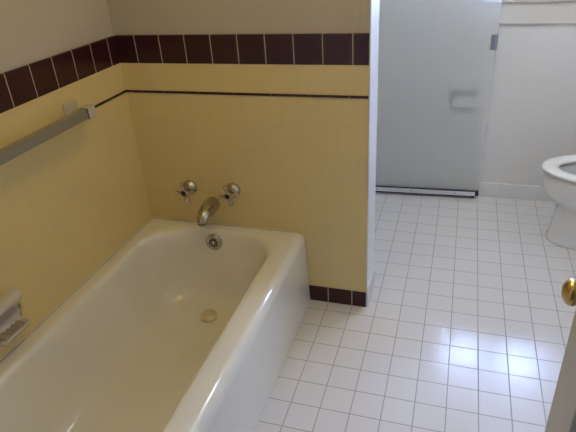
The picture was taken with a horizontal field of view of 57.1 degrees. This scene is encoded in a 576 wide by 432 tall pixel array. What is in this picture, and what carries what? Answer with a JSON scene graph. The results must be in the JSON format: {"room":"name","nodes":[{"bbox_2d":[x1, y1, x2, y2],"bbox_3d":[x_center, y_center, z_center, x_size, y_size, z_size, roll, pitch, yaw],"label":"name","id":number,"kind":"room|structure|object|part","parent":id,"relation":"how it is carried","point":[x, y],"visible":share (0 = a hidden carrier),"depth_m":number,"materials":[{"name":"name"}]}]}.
{"room":"bathroom","nodes":[
{"label":"bathroom","id":0,"kind":"room"},
{"bbox_2d":[0,0,151,358],"bbox_3d":[-0.832,-0.618,1.863,0.124,2.440,3.263,5,30,17],"label":"wall","id":1,"kind":"structure","parent":0,"point":[68,202],"depth_m":1.88,"materials":[{"name":"yellow tile"}]},
{"bbox_2d":[0,289,29,346],"bbox_3d":[-0.887,0.334,1.676,0.062,0.136,0.156,5,30,17],"label":"soap dish","id":2,"kind":"object","parent":1,"relation":"attached to","point":[12,323],"visible":1,"depth_m":1.69,"materials":[{"name":"white ceramic"}]},
{"bbox_2d":[0,99,96,165],"bbox_3d":[-0.835,-0.225,1.629,0.083,0.066,0.702,5,30,17],"label":"towel bar","id":3,"kind":"object","parent":1,"relation":"attached to","point":[74,115],"visible":1,"depth_m":1.72,"materials":[{"name":"grey metal"}]},
{"bbox_2d":[80,104,96,119],"bbox_3d":[-0.716,-0.374,1.901,0.039,0.046,0.040,5,30,17],"label":"towel bar bracket","id":4,"kind":"object","parent":3,"relation":"attached to","point":[89,109],"depth_m":1.88,"materials":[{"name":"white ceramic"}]},
{"bbox_2d":[106,0,379,306],"bbox_3d":[-0.180,-0.746,2.015,1.034,2.440,0.188,5,30,17],"label":"wall partition","id":5,"kind":"structure","parent":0,"point":[276,100],"depth_m":2.10,"materials":[{"name":"yellow tile"}]},
{"bbox_2d":[175,180,196,202],"bbox_3d":[-0.443,-0.112,2.321,0.095,0.095,0.070,5,30,17],"label":"handle","id":6,"kind":"object","parent":5,"relation":"attached to","point":[188,187],"visible":1,"depth_m":2.31,"materials":[{"name":"silver metal"}]},
{"bbox_2d":[197,197,219,226],"bbox_3d":[-0.354,-0.020,2.298,0.070,0.074,0.144,5,30,17],"label":"tub spout","id":7,"kind":"object","parent":5,"relation":"attached to","point":[210,206],"visible":1,"depth_m":2.27,"materials":[{"name":"silver metal"}]},
{"bbox_2d":[218,183,240,205],"bbox_3d":[-0.247,-0.096,2.260,0.094,0.094,0.070,5,30,17],"label":"handle","id":8,"kind":"object","parent":5,"relation":"attached to","point":[231,189],"visible":1,"depth_m":2.25,"materials":[{"name":"silver metal"}]},
{"bbox_3d":[0.306,-0.701,1.871,0.006,2.440,0.185,5,30,17],"label":"panel","id":9,"kind":"part","parent":5,"relation":"part of","materials":[{"name":"white paint"}]},
{"bbox_2d":[255,192,575,431],"bbox_3d":[0.470,0.606,2.092,2.700,0.080,3.283,5,30,17],"label":"floor","id":10,"kind":"structure","parent":0,"point":[465,326],"depth_m":2.21,"materials":[{"name":"white tile"}]},
{"bbox_2d":[0,216,309,431],"bbox_3d":[-0.490,0.556,1.845,0.758,0.361,1.522,5,30,17],"label":"bathtub","id":11,"kind":"object","parent":10,"relation":"on","point":[186,326],"visible":1,"depth_m":2.02,"materials":[{"name":"white ceramic"}]},
{"bbox_3d":[-0.330,0.117,2.356,0.077,0.077,0.022,5,30,17],"label":"overflow plate","id":12,"kind":"part","parent":11,"relation":"part of","materials":[{"name":"silver metal"}]},
{"bbox_2d":[542,155,575,249],"bbox_3d":[1.597,-0.237,2.529,0.700,0.841,0.500,5,30,17],"label":"toilet","id":13,"kind":"object","parent":10,"relation":"on","point":[559,173],"visible":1,"depth_m":2.65,"materials":[{"name":"white ceramic"}]},
{"bbox_3d":[1.504,-0.223,2.570,0.502,0.020,0.376,5,30,17],"label":"seat","id":14,"kind":"part","parent":13,"relation":"part of","materials":[{"name":"white plastic"}]},
{"bbox_2d":[479,23,575,185],"bbox_3d":[0.858,-1.248,2.799,2.700,2.440,0.120,5,30,17],"label":"wall","id":15,"kind":"structure","parent":0,"point":[531,118],"depth_m":2.91,"materials":[{"name":"white paint"}]},
{"bbox_2d":[376,0,501,197],"bbox_3d":[0.761,-0.930,2.865,0.696,1.816,0.042,4,30,14],"label":"shower door","id":16,"kind":"structure","parent":15,"relation":"attached to","point":[436,58],"depth_m":2.98,"materials":[{"name":"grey glass"}]},
{"bbox_3d":[0.806,-0.159,3.292,0.679,0.030,0.018,4,30,14],"label":"rail","id":17,"kind":"part","parent":16,"relation":"part of","materials":[{"name":"metal"}]},
{"bbox_3d":[1.081,-0.913,2.781,0.032,0.076,0.042,4,30,14],"label":"pull handle","id":18,"kind":"part","parent":16,"relation":"part of","materials":[{"name":"silver metal"}]},
{"bbox_2d":[478,182,552,200],"bbox_3d":[1.320,-0.151,3.186,1.600,0.092,0.010,5,30,17],"label":"baseboard","id":19,"kind":"structure","parent":15,"relation":"attached to","point":[529,192],"depth_m":3.17,"materials":[{"name":"white tile"}]},
{"bbox_2d":[499,0,575,23],"bbox_3d":[1.307,-1.227,2.626,0.860,0.506,0.124,5,30,17],"label":"window","id":20,"kind":"structure","parent":15,"relation":"in","point":[512,11],"depth_m":2.69,"materials":[{"name":"white paint"}]},
{"bbox_3d":[1.308,-1.097,2.670,0.860,0.026,0.074,5,30,17],"label":"sill","id":21,"kind":"part","parent":20,"relation":"part of","materials":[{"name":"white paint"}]},
{"bbox_3d":[-0.064,0.246,0.192,2.700,2.440,0.120,5,30,17],"label":"wall","id":22,"kind":"structure","parent":0,"visible":0},
{"bbox_2d":[545,278,575,431],"bbox_3d":[0.454,0.231,0.579,0.130,2.008,0.809,4,30,14],"label":"door","id":23,"kind":"structure","parent":22,"relation":"in","point":[562,415],"depth_m":1.01,"materials":[{"name":"grey paint"}]},
{"bbox_3d":[0.500,0.133,0.916,0.048,0.056,0.056,4,30,14],"label":"knob","id":24,"kind":"part","parent":23,"relation":"part of","materials":[{"name":"gold metal"}]}
]}

